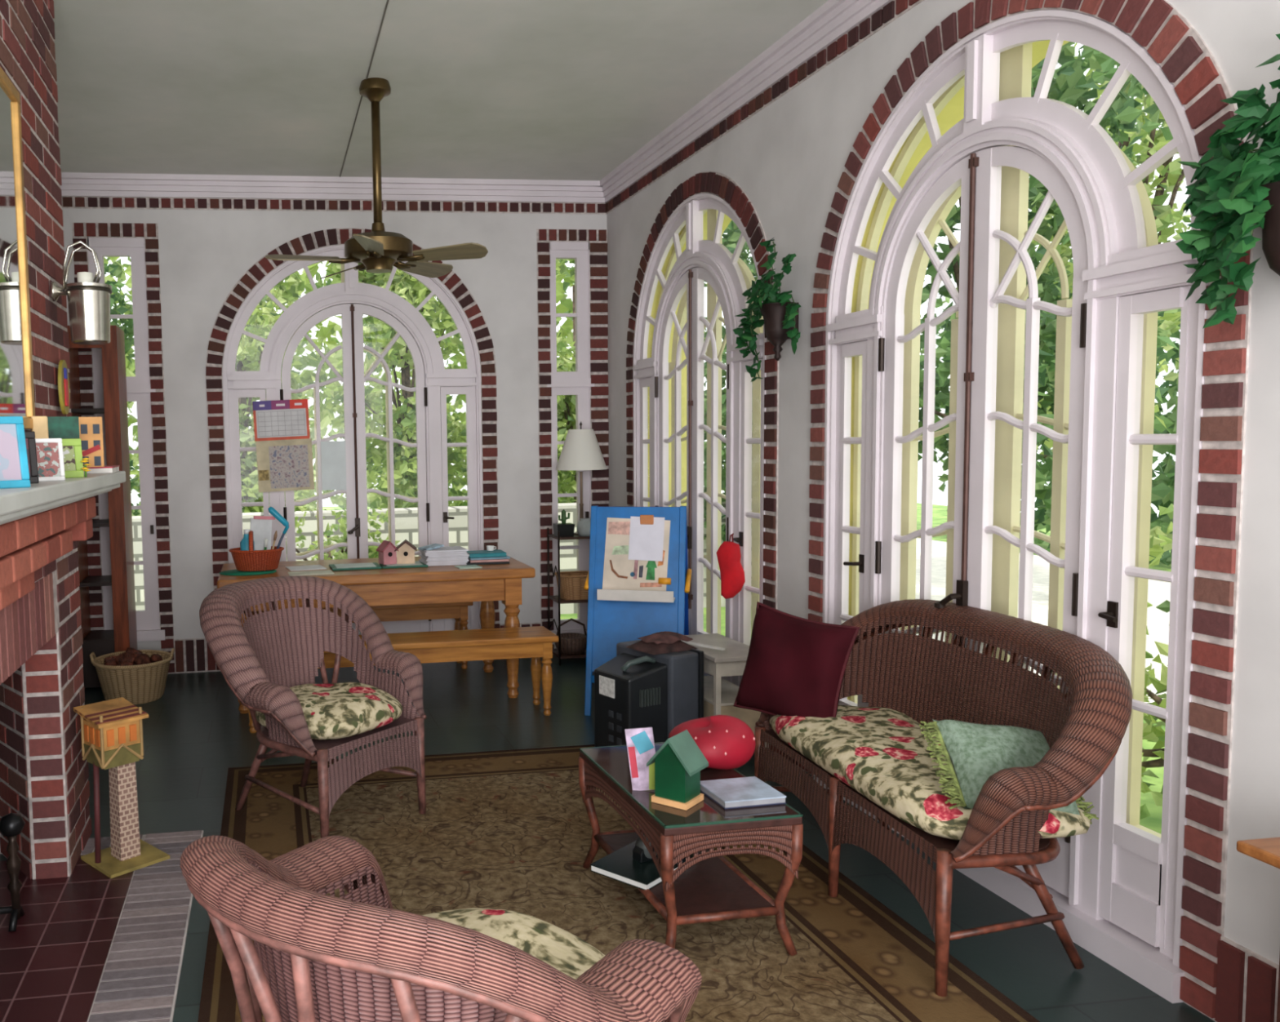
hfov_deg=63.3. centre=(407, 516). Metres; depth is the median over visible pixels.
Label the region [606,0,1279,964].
wall
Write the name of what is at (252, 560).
basket
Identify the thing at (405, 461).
tree
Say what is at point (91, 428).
toy building
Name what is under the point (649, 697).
vent
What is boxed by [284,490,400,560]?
bush
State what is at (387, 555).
birdhouse
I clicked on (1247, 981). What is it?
baseboard
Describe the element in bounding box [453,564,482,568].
loose paper
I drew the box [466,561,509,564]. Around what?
book
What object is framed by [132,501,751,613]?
railing
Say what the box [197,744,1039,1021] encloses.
area rug
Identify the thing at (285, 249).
trim
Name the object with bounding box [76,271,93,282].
candle
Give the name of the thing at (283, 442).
wall calendar
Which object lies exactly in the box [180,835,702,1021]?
wicker armchair
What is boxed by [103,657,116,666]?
pine cone
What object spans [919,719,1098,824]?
throw pillow
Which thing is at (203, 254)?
wall
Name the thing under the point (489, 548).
mug
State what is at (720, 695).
table
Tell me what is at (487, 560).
book
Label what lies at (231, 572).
cloth
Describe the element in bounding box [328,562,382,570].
mat
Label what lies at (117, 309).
tree
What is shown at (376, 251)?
ceiling fan
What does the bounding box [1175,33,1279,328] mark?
ivy plant
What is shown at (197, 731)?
floor
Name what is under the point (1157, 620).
outdoor background
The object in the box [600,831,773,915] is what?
shelf
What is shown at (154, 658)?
pine cone
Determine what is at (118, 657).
pine cone
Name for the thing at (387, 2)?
trim
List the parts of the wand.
turquoise arm, handle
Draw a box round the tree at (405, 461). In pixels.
[324,262,466,508]
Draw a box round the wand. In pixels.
[267,506,289,549]
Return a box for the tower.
[73,697,169,878]
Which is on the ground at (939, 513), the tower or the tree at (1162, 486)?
the tree at (1162, 486)
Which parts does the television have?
socket panel, socket panel, socket panel, socket panel, socket panel, socket panel, carry handle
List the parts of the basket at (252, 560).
handle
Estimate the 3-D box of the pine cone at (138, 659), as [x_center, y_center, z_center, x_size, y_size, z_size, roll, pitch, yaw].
[-1.648,0.894,6.146,0.092,0.081,0.085,2,6,40]
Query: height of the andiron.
0.378 m
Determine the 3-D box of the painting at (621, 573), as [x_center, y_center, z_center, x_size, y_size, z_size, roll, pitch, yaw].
[1.298,0.223,5.693,0.372,0.422,0.107,0,5,19]
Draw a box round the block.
[31,416,48,438]
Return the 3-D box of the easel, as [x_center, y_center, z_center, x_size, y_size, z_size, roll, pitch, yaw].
[1.337,0.522,5.803,0.586,1.165,0.622,0,5,19]
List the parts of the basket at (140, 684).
handle, handle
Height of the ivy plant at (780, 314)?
0.657 m
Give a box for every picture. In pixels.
[258,470,269,480]
[268,444,310,488]
[628,746,638,777]
[631,730,653,754]
[648,762,654,789]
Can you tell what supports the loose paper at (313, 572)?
on the table at (488, 584)
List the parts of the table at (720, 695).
leg, box lid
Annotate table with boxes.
[217,556,535,713]
[578,742,803,955]
[684,633,768,748]
[1236,837,1279,1021]
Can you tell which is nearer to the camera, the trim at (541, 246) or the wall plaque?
the wall plaque
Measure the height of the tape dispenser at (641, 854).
0.072 m
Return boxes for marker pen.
[263,538,267,550]
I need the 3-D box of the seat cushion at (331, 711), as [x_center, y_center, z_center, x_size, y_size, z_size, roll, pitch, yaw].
[-0.326,0.788,4.123,0.530,0.141,0.536,3,6,42]
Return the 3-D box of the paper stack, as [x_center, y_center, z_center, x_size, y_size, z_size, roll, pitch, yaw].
[0.226,0.249,6.248,0.282,0.094,0.232,-2,4,-10]
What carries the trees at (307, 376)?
on the ground at (939, 513)
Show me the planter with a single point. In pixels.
(565, 529)
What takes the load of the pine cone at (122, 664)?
in the basket at (140, 684)
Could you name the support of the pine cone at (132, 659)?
on the pine cone
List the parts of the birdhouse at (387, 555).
roof panel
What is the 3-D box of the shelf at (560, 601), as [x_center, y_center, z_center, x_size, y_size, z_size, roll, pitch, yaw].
[1.189,0.578,7.019,0.340,0.016,0.260,-2,4,-8]
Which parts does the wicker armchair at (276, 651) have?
leg, seat rail, leg, leg, backrest, leg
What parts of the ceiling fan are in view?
blade, blade, blade arm, blade arm, blade, blade arm, blade arm, blade arm, blade, blade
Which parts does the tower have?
twig post, board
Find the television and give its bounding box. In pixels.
[594,639,703,746]
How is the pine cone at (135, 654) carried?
in the basket at (140, 684)
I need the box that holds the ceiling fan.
[265,77,488,279]
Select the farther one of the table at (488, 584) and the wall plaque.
the table at (488, 584)
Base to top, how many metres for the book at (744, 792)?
0.024 m
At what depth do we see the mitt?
5.13 m
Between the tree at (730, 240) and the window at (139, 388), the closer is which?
the window at (139, 388)
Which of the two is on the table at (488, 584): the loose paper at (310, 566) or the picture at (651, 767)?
the loose paper at (310, 566)
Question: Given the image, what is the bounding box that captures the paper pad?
[249,515,275,550]
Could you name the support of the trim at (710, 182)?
attached to the wall at (789, 157)
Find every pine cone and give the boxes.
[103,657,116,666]
[115,653,123,665]
[116,660,134,666]
[120,654,134,663]
[124,648,140,654]
[124,653,135,662]
[133,652,141,657]
[133,655,146,665]
[139,653,150,660]
[140,659,151,664]
[150,653,162,662]
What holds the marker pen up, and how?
in the basket at (252, 560)
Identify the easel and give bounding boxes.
[583,505,691,715]
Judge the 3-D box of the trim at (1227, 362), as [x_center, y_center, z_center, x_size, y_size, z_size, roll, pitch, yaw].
[1.958,-0.251,3.505,0.028,3.008,2.010,-2,4,-8]
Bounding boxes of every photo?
[0,416,31,488]
[24,431,39,483]
[35,438,65,481]
[62,438,84,478]
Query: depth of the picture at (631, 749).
3.17 m
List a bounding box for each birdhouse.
[376,540,398,564]
[394,539,417,564]
[646,729,708,810]
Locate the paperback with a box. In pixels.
[83,465,119,473]
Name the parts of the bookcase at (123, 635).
panel, rail, shelf, shelf, panel, shelf, panel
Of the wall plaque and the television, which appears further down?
the television
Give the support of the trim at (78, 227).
attached to the wall at (203, 254)
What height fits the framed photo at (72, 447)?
0.129 m
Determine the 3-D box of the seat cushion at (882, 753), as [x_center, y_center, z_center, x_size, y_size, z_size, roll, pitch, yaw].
[1.668,0.817,3.353,0.524,0.139,1.200,-1,4,-4]
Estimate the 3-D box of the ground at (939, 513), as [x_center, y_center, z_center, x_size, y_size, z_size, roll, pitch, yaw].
[0.911,0.494,18.577,26.000,0.100,21.550,-2,4,-8]
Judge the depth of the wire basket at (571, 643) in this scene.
6.94 m
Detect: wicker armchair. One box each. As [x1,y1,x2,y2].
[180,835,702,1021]
[199,575,426,837]
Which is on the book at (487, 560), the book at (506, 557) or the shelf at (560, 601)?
the book at (506, 557)
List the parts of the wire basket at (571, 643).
basket handle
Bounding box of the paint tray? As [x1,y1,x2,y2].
[597,589,675,602]
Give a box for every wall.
[62,208,606,650]
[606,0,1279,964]
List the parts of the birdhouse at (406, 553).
roof panel, roof panel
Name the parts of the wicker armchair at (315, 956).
backrest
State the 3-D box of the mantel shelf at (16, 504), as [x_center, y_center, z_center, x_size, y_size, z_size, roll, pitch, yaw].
[-1.301,-0.032,2.610,0.720,0.078,2.800,-2,4,-8]
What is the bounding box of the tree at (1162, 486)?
[935,232,1181,565]
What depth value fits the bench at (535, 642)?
5.60 m
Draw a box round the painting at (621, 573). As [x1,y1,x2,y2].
[602,517,670,591]
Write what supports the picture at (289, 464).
attached to the wall calendar
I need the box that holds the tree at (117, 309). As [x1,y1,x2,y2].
[104,263,140,515]
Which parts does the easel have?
rail, tray knob, rail, rail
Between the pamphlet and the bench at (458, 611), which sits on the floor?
the bench at (458, 611)
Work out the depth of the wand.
6.06 m
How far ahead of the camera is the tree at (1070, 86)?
7.37 m
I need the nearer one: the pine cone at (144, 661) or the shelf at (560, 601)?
the pine cone at (144, 661)
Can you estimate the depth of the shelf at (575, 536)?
6.86 m
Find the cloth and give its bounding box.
[219,569,276,575]
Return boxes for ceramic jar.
[576,518,591,536]
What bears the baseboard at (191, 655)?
attached to the wall at (203, 254)
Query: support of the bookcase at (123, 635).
on the floor
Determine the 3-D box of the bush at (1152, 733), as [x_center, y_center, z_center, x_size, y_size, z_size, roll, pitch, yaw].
[3.410,0.707,4.231,1.118,1.656,1.265,-2,4,-8]
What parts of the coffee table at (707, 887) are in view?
leg, leg, shelf rail, glass, leg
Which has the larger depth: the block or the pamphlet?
the pamphlet
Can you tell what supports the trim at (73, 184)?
attached to the wall at (203, 254)
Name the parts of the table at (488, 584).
leg, leg, leg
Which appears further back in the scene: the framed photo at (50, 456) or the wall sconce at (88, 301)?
the wall sconce at (88, 301)
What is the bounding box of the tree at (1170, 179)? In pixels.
[942,42,1191,454]
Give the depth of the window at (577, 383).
7.15 m
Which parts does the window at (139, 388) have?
sash, sash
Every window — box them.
[87,237,165,641]
[546,241,594,635]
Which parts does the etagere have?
post, post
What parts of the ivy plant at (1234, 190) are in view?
vine stem, wall pot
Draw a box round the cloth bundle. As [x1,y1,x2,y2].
[625,631,698,654]
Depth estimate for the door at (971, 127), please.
3.26 m
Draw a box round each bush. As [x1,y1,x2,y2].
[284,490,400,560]
[1139,503,1173,819]
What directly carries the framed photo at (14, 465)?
on the fireplace
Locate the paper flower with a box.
[80,457,90,476]
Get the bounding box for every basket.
[89,648,174,704]
[228,530,284,571]
[555,570,588,599]
[555,617,586,654]
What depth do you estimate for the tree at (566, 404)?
12.04 m
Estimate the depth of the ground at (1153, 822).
5.07 m
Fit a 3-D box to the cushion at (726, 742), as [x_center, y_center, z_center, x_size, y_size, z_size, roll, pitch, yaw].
[1.040,0.771,3.402,0.284,0.188,0.270,-2,4,-8]
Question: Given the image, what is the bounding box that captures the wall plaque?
[57,360,70,414]
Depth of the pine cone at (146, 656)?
6.17 m
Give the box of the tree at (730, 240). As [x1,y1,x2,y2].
[703,220,758,542]
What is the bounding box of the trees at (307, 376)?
[103,257,706,515]
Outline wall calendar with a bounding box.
[252,399,314,492]
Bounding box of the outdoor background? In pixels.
[915,537,1170,702]
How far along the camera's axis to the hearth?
3.16 m
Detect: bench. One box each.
[248,626,558,733]
[251,601,473,669]
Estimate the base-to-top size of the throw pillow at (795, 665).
0.460 m
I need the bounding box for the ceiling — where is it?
[53,0,828,180]
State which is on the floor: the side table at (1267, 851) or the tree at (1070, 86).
the side table at (1267, 851)
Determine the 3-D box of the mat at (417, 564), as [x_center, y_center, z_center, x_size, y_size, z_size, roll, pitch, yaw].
[-0.029,0.299,6.195,0.280,0.014,0.220,-2,4,-7]
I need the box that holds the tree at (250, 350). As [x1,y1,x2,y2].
[235,271,316,512]
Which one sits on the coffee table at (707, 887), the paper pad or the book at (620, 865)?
the book at (620, 865)
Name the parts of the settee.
leg, leg, leg, backrest, leg, seat rail, leg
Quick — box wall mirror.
[0,66,35,429]
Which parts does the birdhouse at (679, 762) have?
roof panel, board, roof panel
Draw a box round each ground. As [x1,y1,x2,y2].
[315,502,1171,636]
[1139,717,1165,834]
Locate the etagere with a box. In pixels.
[546,528,590,665]
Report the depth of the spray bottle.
6.03 m
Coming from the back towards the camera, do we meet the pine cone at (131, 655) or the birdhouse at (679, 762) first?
the pine cone at (131, 655)
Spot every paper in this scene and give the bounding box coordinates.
[284,564,326,571]
[287,569,333,576]
[320,440,346,490]
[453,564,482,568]
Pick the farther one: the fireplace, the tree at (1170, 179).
the tree at (1170, 179)
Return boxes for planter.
[552,523,574,537]
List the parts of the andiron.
post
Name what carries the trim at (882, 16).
attached to the wall at (789, 157)
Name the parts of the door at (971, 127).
door, lever handle, rod handle, locking rod, lever handle, door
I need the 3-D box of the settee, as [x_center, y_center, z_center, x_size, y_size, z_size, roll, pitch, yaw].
[1.737,0.806,3.358,0.662,0.942,1.473,-1,4,-4]
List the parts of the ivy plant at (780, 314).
wall pot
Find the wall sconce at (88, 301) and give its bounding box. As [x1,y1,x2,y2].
[50,240,112,344]
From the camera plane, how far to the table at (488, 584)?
5.95 m
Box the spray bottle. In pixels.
[240,528,254,551]
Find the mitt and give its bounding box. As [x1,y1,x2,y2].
[716,533,745,599]
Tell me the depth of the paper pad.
6.08 m
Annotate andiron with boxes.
[0,813,25,932]
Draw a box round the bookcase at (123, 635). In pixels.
[67,324,137,689]
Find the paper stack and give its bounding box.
[418,546,469,566]
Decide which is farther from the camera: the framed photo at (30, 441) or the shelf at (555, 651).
the shelf at (555, 651)
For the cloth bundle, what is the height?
0.076 m
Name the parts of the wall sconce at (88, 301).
wall plate, curled arm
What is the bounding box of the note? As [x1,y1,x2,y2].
[628,515,664,561]
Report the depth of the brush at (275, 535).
6.05 m
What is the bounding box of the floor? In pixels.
[0,653,1214,1021]
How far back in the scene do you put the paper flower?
3.29 m
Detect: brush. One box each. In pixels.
[271,530,277,549]
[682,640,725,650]
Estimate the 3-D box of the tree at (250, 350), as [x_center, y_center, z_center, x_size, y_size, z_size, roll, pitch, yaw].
[-2.110,-1.849,11.882,2.002,5.817,2.288,-2,4,-8]
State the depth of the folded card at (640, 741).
3.17 m
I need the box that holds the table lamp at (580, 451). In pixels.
[555,421,607,534]
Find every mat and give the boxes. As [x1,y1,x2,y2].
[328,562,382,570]
[379,560,427,568]
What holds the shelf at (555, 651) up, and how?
attached to the etagere
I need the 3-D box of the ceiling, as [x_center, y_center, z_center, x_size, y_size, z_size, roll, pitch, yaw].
[0.259,-2.014,2.937,4.020,0.001,8.500,-2,4,-8]
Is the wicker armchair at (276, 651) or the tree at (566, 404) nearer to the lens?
the wicker armchair at (276, 651)
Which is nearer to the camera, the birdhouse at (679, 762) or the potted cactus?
the birdhouse at (679, 762)
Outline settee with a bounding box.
[754,599,1132,996]
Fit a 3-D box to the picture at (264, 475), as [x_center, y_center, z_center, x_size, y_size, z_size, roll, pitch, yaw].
[-0.986,-0.280,6.839,0.070,0.072,0.002,-2,4,-8]
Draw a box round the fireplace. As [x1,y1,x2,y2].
[0,0,125,879]
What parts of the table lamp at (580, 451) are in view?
lamp shade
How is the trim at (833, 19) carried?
attached to the wall at (789, 157)
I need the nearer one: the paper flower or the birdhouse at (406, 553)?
the paper flower
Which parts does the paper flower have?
stem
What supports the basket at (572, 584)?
on the etagere
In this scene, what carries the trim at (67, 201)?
attached to the wall at (203, 254)
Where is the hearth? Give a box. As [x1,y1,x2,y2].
[0,830,203,1021]
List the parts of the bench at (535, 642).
leg, seat, leg, leg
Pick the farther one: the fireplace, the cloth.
the cloth
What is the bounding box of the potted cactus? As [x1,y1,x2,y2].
[552,509,574,537]
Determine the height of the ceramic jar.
0.120 m
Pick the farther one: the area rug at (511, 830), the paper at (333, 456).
the paper at (333, 456)
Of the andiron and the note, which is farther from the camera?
the note
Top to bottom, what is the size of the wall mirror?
1.050 m
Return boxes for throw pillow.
[733,601,860,718]
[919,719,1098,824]
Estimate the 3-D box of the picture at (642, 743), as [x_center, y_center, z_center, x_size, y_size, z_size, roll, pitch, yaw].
[0.740,0.715,3.161,0.073,0.077,0.003,0,4,12]
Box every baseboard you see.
[173,622,541,673]
[773,746,1279,1021]
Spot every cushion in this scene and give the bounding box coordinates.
[255,682,402,739]
[421,907,605,979]
[668,715,755,769]
[768,705,1091,840]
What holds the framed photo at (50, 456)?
on the fireplace
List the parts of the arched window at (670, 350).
door, rod handle, locking rod, lever handle, door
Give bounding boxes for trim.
[61,172,605,203]
[62,196,605,213]
[72,222,174,672]
[205,228,499,670]
[339,0,389,177]
[537,229,608,648]
[600,0,892,203]
[605,0,919,212]
[626,172,777,750]
[806,0,1249,1018]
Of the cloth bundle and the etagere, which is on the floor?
the etagere
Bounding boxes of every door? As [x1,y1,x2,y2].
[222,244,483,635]
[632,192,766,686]
[813,8,1208,1003]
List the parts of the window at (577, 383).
sash, sash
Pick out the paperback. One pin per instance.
(107, 468)
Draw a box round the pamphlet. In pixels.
[417,543,444,551]
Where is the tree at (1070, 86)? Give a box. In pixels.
[917,41,1178,524]
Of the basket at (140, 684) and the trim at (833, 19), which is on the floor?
the basket at (140, 684)
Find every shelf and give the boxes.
[0,471,125,524]
[548,533,590,539]
[549,595,587,604]
[552,648,586,658]
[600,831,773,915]
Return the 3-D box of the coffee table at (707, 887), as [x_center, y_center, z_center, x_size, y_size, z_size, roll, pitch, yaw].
[0.895,1.079,3.299,0.440,0.441,0.762,-2,4,-9]
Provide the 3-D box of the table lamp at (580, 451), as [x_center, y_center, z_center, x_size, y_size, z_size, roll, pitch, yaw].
[1.211,-0.267,6.996,0.356,0.790,0.356,-2,4,-8]
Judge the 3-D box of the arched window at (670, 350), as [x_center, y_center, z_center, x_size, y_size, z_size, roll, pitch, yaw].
[1.828,-0.323,5.835,0.522,3.025,1.900,-2,4,-8]
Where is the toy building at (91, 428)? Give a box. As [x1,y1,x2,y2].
[78,417,104,466]
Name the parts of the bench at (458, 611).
seat, leg, leg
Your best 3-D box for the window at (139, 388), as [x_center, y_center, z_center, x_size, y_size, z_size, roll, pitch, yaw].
[-1.933,-0.522,6.925,0.450,2.730,0.430,-2,4,-8]
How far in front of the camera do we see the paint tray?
5.54 m
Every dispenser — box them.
[632,835,657,862]
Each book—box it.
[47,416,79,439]
[466,549,506,558]
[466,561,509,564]
[467,555,510,559]
[468,558,508,562]
[590,840,693,890]
[700,776,786,809]
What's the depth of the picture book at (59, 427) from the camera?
3.45 m
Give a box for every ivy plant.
[733,236,801,382]
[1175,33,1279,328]
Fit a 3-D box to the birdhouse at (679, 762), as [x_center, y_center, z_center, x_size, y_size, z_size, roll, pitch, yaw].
[0.827,0.771,3.069,0.144,0.209,0.124,3,6,42]
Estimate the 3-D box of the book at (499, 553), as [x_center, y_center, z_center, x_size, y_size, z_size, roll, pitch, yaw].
[0.484,0.235,6.262,0.230,0.026,0.170,-2,4,-7]
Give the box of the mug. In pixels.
[486,545,496,551]
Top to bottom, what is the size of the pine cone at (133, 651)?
0.082 m
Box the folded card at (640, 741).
[624,727,655,791]
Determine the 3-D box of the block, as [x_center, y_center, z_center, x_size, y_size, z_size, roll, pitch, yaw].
[-1.177,-0.220,3.201,0.050,0.200,0.030,-4,5,-29]
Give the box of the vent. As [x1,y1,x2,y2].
[639,687,660,707]
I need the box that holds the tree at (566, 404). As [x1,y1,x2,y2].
[555,258,576,503]

